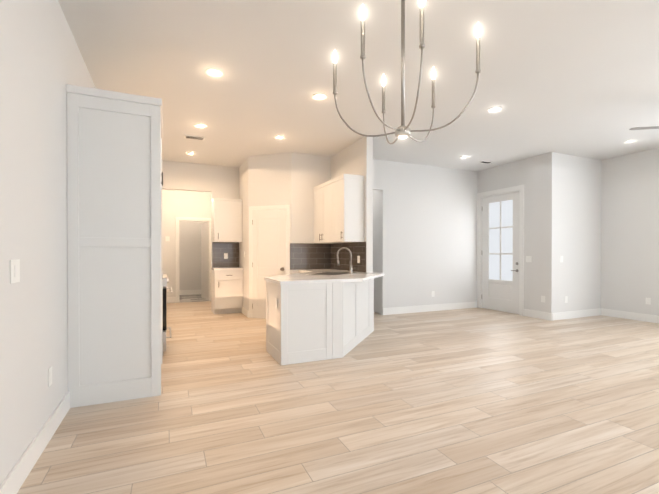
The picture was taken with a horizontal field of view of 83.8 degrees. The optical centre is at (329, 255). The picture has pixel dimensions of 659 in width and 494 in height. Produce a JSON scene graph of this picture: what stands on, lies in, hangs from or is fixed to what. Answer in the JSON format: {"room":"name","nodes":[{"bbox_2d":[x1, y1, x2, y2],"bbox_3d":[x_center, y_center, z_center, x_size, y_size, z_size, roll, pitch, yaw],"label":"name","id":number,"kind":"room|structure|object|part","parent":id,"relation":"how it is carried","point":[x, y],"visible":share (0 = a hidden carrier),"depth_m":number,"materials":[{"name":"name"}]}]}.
{"room":"empty dining room","nodes":[
{"label":"empty dining room","id":0,"kind":"room"},
{"bbox_2d":[0,0,95,485],"bbox_3d":[-2.494,-0.323,3.713,0.120,3.050,14.720,0,0,-24],"label":"wall","id":1,"kind":"structure","parent":0,"point":[42,64],"depth_m":2.15,"materials":[{"name":"paint"}]},
{"bbox_2d":[10,259,19,282],"bbox_3d":[-1.613,0.083,1.885,0.008,0.118,0.120,0,0,-24],"label":"light switch","id":2,"kind":"object","parent":1,"relation":"attached to","point":[14,271],"visible":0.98,"depth_m":1.87,"materials":[{"name":"paint"}]},
{"bbox_2d":[0,391,69,493],"bbox_3d":[-1.739,1.144,2.185,0.014,0.135,1.740,0,0,-24],"label":"baseboard","id":3,"kind":"structure","parent":1,"relation":"attached to","point":[15,479],"depth_m":2.12,"materials":[{"name":"paint"}]},
{"bbox_2d":[48,366,51,386],"bbox_3d":[-1.861,0.809,2.446,0.007,0.118,0.075,0,0,-24],"label":"outlet","id":4,"kind":"object","parent":1,"relation":"attached to","point":[49,376],"visible":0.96,"depth_m":2.43,"materials":[{"name":"paint"}]},
{"bbox_2d":[179,290,200,294],"bbox_3d":[-4.306,1.096,10.718,2.130,0.136,0.016,0,0,-24],"label":"baseboard","id":5,"kind":"structure","parent":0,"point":[181,292],"depth_m":10.79,"materials":[{"name":"paint"}]},
{"bbox_2d":[174,294,208,302],"bbox_3d":[-3.390,1.216,10.280,3.790,0.100,2.000,0,0,-24],"label":"floor","id":6,"kind":"structure","parent":0,"point":[192,298],"depth_m":9.87,"materials":[{"name":"beige wood"}]},
{"bbox_2d":[167,297,175,302],"bbox_3d":[-4.024,1.105,9.006,0.460,0.136,0.016,0,0,-24],"label":"baseboard","id":7,"kind":"structure","parent":6,"relation":"on","point":[169,299],"depth_m":9.05,"materials":[{"name":"paint"}]},
{"bbox_2d":[162,160,238,310],"bbox_3d":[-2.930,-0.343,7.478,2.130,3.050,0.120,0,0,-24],"label":"wall","id":8,"kind":"structure","parent":0,"point":[191,189],"depth_m":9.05,"materials":[{"name":"paint"}]},
{"bbox_2d":[175,217,210,301],"bbox_3d":[-3.576,0.110,9.645,0.880,2.120,0.840,0,0,-24],"label":"door frame","id":9,"kind":"structure","parent":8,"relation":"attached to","point":[206,260],"depth_m":9.53,"materials":[{"name":"paint"}]},
{"bbox_2d":[212,242,238,267],"bbox_3d":[-2.185,-0.005,7.740,0.553,0.527,0.008,0,0,-24],"label":"backsplash","id":10,"kind":"structure","parent":8,"relation":"attached to","point":[220,249],"depth_m":7.73,"materials":[{"name":"tile"}]},
{"bbox_2d":[212,198,241,241],"bbox_3d":[-2.111,-0.704,7.557,0.563,0.870,0.391,0,0,-24],"label":"upper cabinet","id":11,"kind":"object","parent":8,"relation":"attached to","point":[226,220],"visible":1,"depth_m":7.41,"materials":[{"name":"paint"}]},
{"bbox_2d":[239,136,372,309],"bbox_3d":[-0.651,-0.340,6.863,1.540,3.050,3.090,0,0,-24],"label":"wall","id":12,"kind":"structure","parent":0,"point":[292,179],"depth_m":6.75,"materials":[{"name":"paint"}]},
{"bbox_2d":[242,307,248,317],"bbox_3d":[-1.665,1.116,7.239,0.016,0.135,0.696,0,0,-24],"label":"baseboard","id":13,"kind":"structure","parent":12,"relation":"attached to","point":[246,312],"depth_m":7.16,"materials":[{"name":"paint"}]},
{"bbox_2d":[249,205,289,318],"bbox_3d":[-1.117,0.135,6.798,0.627,2.100,0.600,0,0,-24],"label":"door","id":14,"kind":"structure","parent":12,"relation":"attached to","point":[269,242],"depth_m":6.82,"materials":[{"name":"paint"}]},
{"bbox_2d":[290,243,329,269],"bbox_3d":[-0.359,0.025,6.798,0.780,0.478,0.008,0,0,-24],"label":"backsplash","id":15,"kind":"structure","parent":12,"relation":"attached to","point":[311,256],"depth_m":6.79,"materials":[{"name":"tile"}]},
{"bbox_2d":[313,182,340,243],"bbox_3d":[0.048,-0.733,6.477,0.349,1.040,0.914,0,0,-24],"label":"upper cabinet","id":16,"kind":"object","parent":12,"relation":"attached to","point":[321,192],"depth_m":6.47,"materials":[{"name":"paint"}]},
{"bbox_2d":[329,174,363,241],"bbox_3d":[0.284,-0.730,5.945,0.349,1.040,0.498,0,0,-24],"label":"upper cabinet","id":17,"kind":"object","parent":12,"relation":"attached to","point":[338,209],"depth_m":5.75,"materials":[{"name":"paint"}]},
{"bbox_2d":[330,242,365,271],"bbox_3d":[0.295,0.027,6.348,0.008,0.478,1.359,0,0,-24],"label":"backsplash","id":18,"kind":"structure","parent":12,"relation":"attached to","point":[356,248],"depth_m":6.27,"materials":[{"name":"tile"}]},
{"bbox_2d":[17,301,658,493],"bbox_3d":[1.866,1.248,4.558,8.770,0.100,12.720,0,0,-24],"label":"floor","id":19,"kind":"structure","parent":0,"point":[473,401],"depth_m":2.75,"materials":[{"name":"brown wood"}]},
{"bbox_2d":[66,84,162,407],"bbox_3d":[-1.947,-0.066,3.474,0.681,2.540,1.026,0,0,-24],"label":"tall cabinet","id":20,"kind":"object","parent":19,"relation":"on","point":[114,203],"visible":0.98,"depth_m":3.02,"materials":[{"name":"paint"}]},
{"bbox_2d":[162,274,171,355],"bbox_3d":[-2.378,0.677,4.601,0.746,1.040,0.754,0,0,-24],"label":"range","id":21,"kind":"object","parent":19,"relation":"on","point":[165,280],"visible":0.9,"depth_m":4.38,"materials":[{"name":"silver metal"}]},
{"bbox_2d":[211,267,242,313],"bbox_3d":[-2.098,0.721,7.527,0.568,0.920,0.471,0,0,-24],"label":"base cabinet","id":22,"kind":"object","parent":19,"relation":"on","point":[227,289],"visible":0.98,"depth_m":7.36,"materials":[{"name":"paint"}]},
{"bbox_2d":[266,272,373,364],"bbox_3d":[-0.198,0.752,5.500,1.840,0.880,2.502,0,0,-24],"label":"base cabinet","id":23,"kind":"object","parent":19,"relation":"on","point":[314,322],"visible":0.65,"depth_m":4.20,"materials":[{"name":"paint"}]},
{"bbox_2d":[264,269,383,284],"bbox_3d":[-0.179,0.292,5.498,1.885,0.040,2.516,0,0,-24],"label":"countertop","id":24,"kind":"structure","parent":23,"relation":"on","point":[309,276],"depth_m":4.66,"materials":[{"name":"stone"}]},
{"bbox_2d":[337,247,352,273],"bbox_3d":[0.230,0.078,5.387,0.191,0.386,0.203,0,0,-24],"label":"faucet","id":25,"kind":"object","parent":24,"relation":"on","point":[350,258],"visible":1,"depth_m":5.36,"materials":[{"name":"silver metal"}]},
{"bbox_2d":[58,0,658,170],"bbox_3d":[1.461,-1.907,5.455,8.770,0.100,14.720,0,0,-24],"label":"ceiling","id":26,"kind":"structure","parent":0,"point":[580,78],"depth_m":3.74,"materials":[{"name":"paint"}]},
{"bbox_2d":[184,135,204,139],"bbox_3d":[-2.127,-1.852,5.791,0.300,0.013,0.150,0,0,-24],"label":"ceiling vent","id":27,"kind":"object","parent":26,"relation":"in","point":[194,137],"visible":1,"depth_m":5.77,"materials":[{"name":"plastic"}]},
{"bbox_2d":[194,124,206,127],"bbox_3d":[-1.852,-1.851,5.268,0.169,0.008,0.169,0,0,-30],"label":"recessed light","id":28,"kind":"object","parent":26,"relation":"in","point":[196,125],"depth_m":5.24,"materials":[{"name":"white"}]},
{"bbox_2d":[206,68,222,76],"bbox_3d":[-1.164,-1.843,3.713,0.169,0.008,0.169,0,0,-30],"label":"recessed light","id":29,"kind":"object","parent":26,"relation":"in","point":[213,72],"depth_m":3.70,"materials":[{"name":"white"}]},
{"bbox_2d":[274,136,284,138],"bbox_3d":[-0.793,-1.854,5.791,0.169,0.008,0.169,0,0,-30],"label":"recessed light","id":30,"kind":"object","parent":26,"relation":"in","point":[276,137],"depth_m":5.78,"materials":[{"name":"white"}]},
{"bbox_2d":[312,93,326,99],"bbox_3d":[-0.116,-1.846,4.287,0.169,0.008,0.169,0,0,30],"label":"recessed light","id":31,"kind":"object","parent":26,"relation":"in","point":[318,96],"depth_m":4.27,"materials":[{"name":"white"}]},
{"bbox_2d":[333,0,480,143],"bbox_3d":[0.398,-1.240,2.004,0.714,1.196,0.744,0,0,-24],"label":"chandelier","id":32,"kind":"object","parent":26,"relation":"hanging from","point":[402,130],"depth_m":1.97,"materials":[{"name":"silver metal"}]},
{"bbox_3d":[0.398,-0.905,2.006,0.714,0.528,0.744,0,0,-24],"label":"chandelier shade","id":33,"kind":"part","parent":32,"relation":"part of","materials":[{"name":"silver metal"}]},
{"bbox_2d":[487,107,501,111],"bbox_3d":[2.100,-1.848,4.666,0.169,0.008,0.169,0,0,-30],"label":"recessed light","id":34,"kind":"object","parent":26,"relation":"in","point":[494,109],"depth_m":4.65,"materials":[{"name":"white"}]},
{"bbox_2d":[629,126,658,129],"bbox_3d":[4.317,-1.630,4.154,1.165,0.439,1.047,0,0,-24],"label":"ceiling fan","id":35,"kind":"object","parent":26,"relation":"hanging from","point":[644,128],"visible":1,"depth_m":4.36,"materials":[{"name":"silver metal"}]},
{"bbox_2d":[373,159,476,314],"bbox_3d":[1.731,-0.344,7.595,3.410,3.050,0.120,0,0,-24],"label":"wall","id":36,"kind":"structure","parent":0,"point":[424,231],"depth_m":7.63,"materials":[{"name":"paint"}]},
{"bbox_2d":[383,302,476,314],"bbox_3d":[2.183,1.112,7.732,2.480,0.136,0.021,0,0,-24],"label":"baseboard","id":37,"kind":"structure","parent":36,"relation":"attached to","point":[451,306],"depth_m":7.67,"materials":[{"name":"paint"}]},
{"bbox_2d":[477,152,555,312],"bbox_3d":[3.697,-0.344,7.514,0.120,3.050,1.860,0,0,-24],"label":"wall","id":38,"kind":"structure","parent":0,"point":[535,176],"depth_m":6.91,"materials":[{"name":"paint"}]},
{"bbox_2d":[477,185,523,315],"bbox_3d":[3.599,-0.097,7.712,0.140,2.555,1.180,0,0,-24],"label":"door","id":39,"kind":"structure","parent":38,"relation":"attached to","point":[500,249],"depth_m":7.69,"materials":[{"name":"paint"}]},
{"bbox_2d":[526,256,531,261],"bbox_3d":[3.829,0.079,7.060,0.008,0.118,0.120,0,0,-24],"label":"light switch","id":40,"kind":"object","parent":38,"relation":"attached to","point":[528,258],"visible":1,"depth_m":7.06,"materials":[{"name":"paint"}]},
{"bbox_2d":[524,309,549,319],"bbox_3d":[3.898,1.117,6.902,0.016,0.136,0.545,0,0,-24],"label":"baseboard","id":41,"kind":"structure","parent":38,"relation":"attached to","point":[529,313],"depth_m":6.88,"materials":[{"name":"paint"}]},
{"bbox_2d":[556,153,600,312],"bbox_3d":[4.713,-0.341,7.012,1.330,3.050,0.120,0,0,-24],"label":"wall","id":42,"kind":"structure","parent":0,"point":[578,225],"depth_m":6.94,"materials":[{"name":"paint"}]},
{"bbox_2d":[550,308,600,320],"bbox_3d":[4.660,1.117,6.922,1.426,0.136,0.016,0,0,-24],"label":"baseboard","id":43,"kind":"structure","parent":42,"relation":"attached to","point":[590,312],"depth_m":6.88,"materials":[{"name":"paint"}]},
{"bbox_2d":[601,148,658,315],"bbox_3d":[6.849,-0.324,3.977,0.120,3.050,7.400,0,0,-24],"label":"wall","id":44,"kind":"structure","parent":0,"point":[629,232],"depth_m":6.76,"materials":[{"name":"paint"}]},
{"bbox_2d":[601,308,658,322],"bbox_3d":[6.805,1.133,3.916,0.016,0.136,7.250,0,0,-24],"label":"baseboard","id":45,"kind":"structure","parent":44,"relation":"attached to","point":[605,312],"depth_m":6.75,"materials":[{"name":"paint"}]},
{"bbox_2d":[646,298,650,304],"bbox_3d":[5.657,0.817,6.517,0.007,0.118,0.075,0,0,-24],"label":"outlet","id":46,"kind":"object","parent":44,"relation":"attached to","point":[648,300],"visible":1,"depth_m":6.51,"materials":[{"name":"paint"}]}
]}

